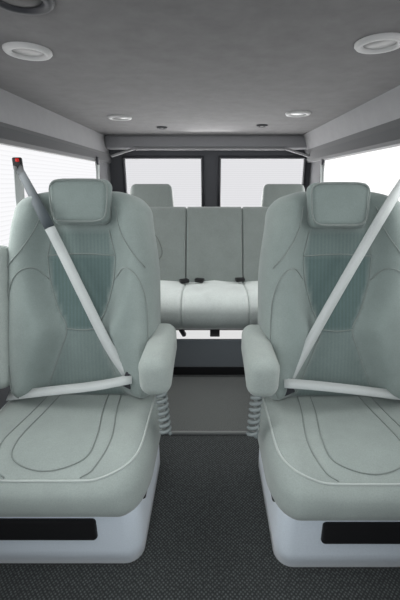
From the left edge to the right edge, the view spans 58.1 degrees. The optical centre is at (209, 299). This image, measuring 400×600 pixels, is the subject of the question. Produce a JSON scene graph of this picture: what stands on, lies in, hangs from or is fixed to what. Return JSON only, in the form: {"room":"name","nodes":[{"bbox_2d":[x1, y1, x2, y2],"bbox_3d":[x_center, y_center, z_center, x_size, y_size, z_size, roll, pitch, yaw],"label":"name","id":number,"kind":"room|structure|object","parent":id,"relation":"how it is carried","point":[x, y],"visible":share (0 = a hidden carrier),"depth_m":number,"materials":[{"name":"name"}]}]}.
{"room":"van interior","nodes":[
{"label":"van interior","id":0,"kind":"room"},
{"bbox_2d":[0,162,110,408],"bbox_3d":[-0.965,0.028,1.129,0.070,1.550,5.130,0,18,0],"label":"wall","id":1,"kind":"structure","parent":0,"point":[104,167],"depth_m":3.06,"materials":[{"name":"grey plastic"}]},
{"bbox_2d":[0,144,95,246],"bbox_3d":[-0.962,-0.450,1.652,0.004,0.535,3.020,0,18,0],"label":"window blind","id":2,"kind":"object","parent":1,"relation":"attached to","point":[41,168],"visible":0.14,"depth_m":1.94,"materials":[{"name":"white fabric"}]},
{"bbox_2d":[0,88,110,163],"bbox_3d":[-0.935,-0.588,0.887,0.050,0.234,5.050,0,18,0],"label":"cove","id":3,"kind":"object","parent":1,"relation":"attached to","point":[24,124],"visible":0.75,"depth_m":2.00,"materials":[{"name":"plastic"}]},
{"bbox_2d":[95,157,324,181],"bbox_3d":[0.000,-0.814,2.916,1.834,0.655,0.193,0,18,0],"label":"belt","id":4,"kind":"object","parent":1,"relation":"attached to","point":[97,158],"visible":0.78,"depth_m":2.90,"materials":[{"name":"grey fabric"}]},
{"bbox_2d":[0,0,399,135],"bbox_3d":[0.000,-0.729,0.867,2.000,0.050,5.200,0,18,0],"label":"ceiling","id":5,"kind":"structure","parent":0,"point":[186,67],"depth_m":1.28,"materials":[{"name":"grey fabric"}]},
{"bbox_2d":[0,0,54,15],"bbox_3d":[-0.430,-0.678,0.810,0.150,0.012,0.150,0,18,0],"label":"ceiling speaker","id":6,"kind":"object","parent":5,"relation":"attached to","point":[23,7],"depth_m":0.84},
{"bbox_2d":[2,41,52,60],"bbox_3d":[-0.576,-0.785,1.140,0.144,0.012,0.144,0,18,0],"label":"recessed light","id":7,"kind":"object","parent":5,"relation":"in","point":[20,50],"visible":1,"depth_m":1.12,"materials":[{"name":"grey plastic"}]},
{"bbox_2d":[108,115,131,120],"bbox_3d":[-0.574,-1.160,2.296,0.150,0.012,0.150,0,18,0],"label":"recessed light","id":8,"kind":"object","parent":5,"relation":"in","point":[111,117],"visible":1,"depth_m":2.27,"materials":[{"name":"grey plastic"}]},
{"bbox_2d":[256,124,267,127],"bbox_3d":[0.377,-1.263,2.612,0.080,0.012,0.080,0,18,0],"label":"recessed light","id":9,"kind":"object","parent":5,"relation":"in","point":[258,125],"visible":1,"depth_m":2.59,"materials":[{"name":"grey plastic"}]},
{"bbox_2d":[285,111,310,116],"bbox_3d":[0.529,-1.118,2.164,0.150,0.012,0.150,0,18,0],"label":"recessed light","id":10,"kind":"object","parent":5,"relation":"in","point":[291,113],"visible":1,"depth_m":2.14,"materials":[{"name":"grey plastic"}]},
{"bbox_2d":[354,32,399,53],"bbox_3d":[0.507,-0.764,1.076,0.144,0.012,0.144,0,18,0],"label":"recessed light","id":11,"kind":"object","parent":5,"relation":"in","point":[379,43],"visible":1,"depth_m":1.06,"materials":[{"name":"grey plastic"}]},
{"bbox_2d":[0,375,399,599],"bbox_3d":[0.000,0.798,1.363,2.000,0.060,5.200,0,18,0],"label":"floor","id":12,"kind":"structure","parent":0,"point":[209,538],"depth_m":1.15,"materials":[{"name":"carpet"}]},
{"bbox_2d":[0,157,176,562],"bbox_3d":[-0.507,0.089,1.404,0.725,1.263,1.149,-4,18,-12],"label":"seat","id":13,"kind":"object","parent":12,"relation":"on","point":[87,355],"visible":1,"depth_m":1.25,"materials":[{"name":"grey leather"}]},
{"bbox_2d":[162,377,254,433],"bbox_3d":[0.000,0.559,1.974,1.000,0.016,0.522,0,18,0],"label":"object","id":14,"kind":"object","parent":12,"relation":"on","point":[197,405],"visible":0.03,"depth_m":1.93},
{"bbox_2d":[130,184,304,374],"bbox_3d":[0.030,-0.176,2.411,1.380,1.144,0.836,0,18,0],"label":"bench","id":15,"kind":"object","parent":12,"relation":"on","point":[209,257],"visible":0.56,"depth_m":2.46,"materials":[{"name":"leather"}]},
{"bbox_2d":[241,179,399,566],"bbox_3d":[0.524,0.104,1.318,0.813,1.287,0.920,0,18,0],"label":"seat","id":16,"kind":"object","parent":12,"relation":"on","point":[321,359],"visible":1,"depth_m":1.24,"materials":[{"name":"grey leather"}]},
{"bbox_2d":[109,149,310,206],"bbox_3d":[0.000,-0.750,3.521,2.000,1.550,0.100,0,18,0],"label":"wall","id":17,"kind":"structure","parent":0,"point":[210,159],"depth_m":3.31,"materials":[{"name":"grey plastic"}]},
{"bbox_2d":[105,135,308,156],"bbox_3d":[0.000,-1.373,3.220,1.860,0.186,0.137,0,18,0],"label":"header","id":18,"kind":"object","parent":17,"relation":"attached to","point":[128,143],"depth_m":3.16,"materials":[{"name":"grey plastic"}]},
{"bbox_2d":[126,159,302,207],"bbox_3d":[0.042,-1.079,3.416,1.647,0.480,0.005,0,18,0],"label":"window blind","id":19,"kind":"object","parent":17,"relation":"attached to","point":[243,181],"visible":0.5,"depth_m":3.38,"materials":[{"name":"white fabric"}]},
{"bbox_2d":[309,161,324,184],"bbox_3d":[0.965,0.028,1.129,0.070,1.550,5.130,0,18,0],"label":"wall","id":20,"kind":"structure","parent":0,"point":[315,166],"depth_m":3.17,"materials":[{"name":"grey plastic"}]},
{"bbox_2d":[303,85,399,162],"bbox_3d":[0.887,-0.593,0.885,0.145,0.224,5.050,0,18,0],"label":"cove","id":21,"kind":"object","parent":20,"relation":"attached to","point":[374,125],"visible":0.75,"depth_m":2.05,"materials":[{"name":"plastic"}]},
{"bbox_2d":[324,146,399,201],"bbox_3d":[0.962,-0.450,1.652,0.004,0.535,3.020,0,18,0],"label":"window","id":22,"kind":"structure","parent":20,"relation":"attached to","point":[379,169],"depth_m":2.15,"materials":[{"name":"white glass"}]}
]}

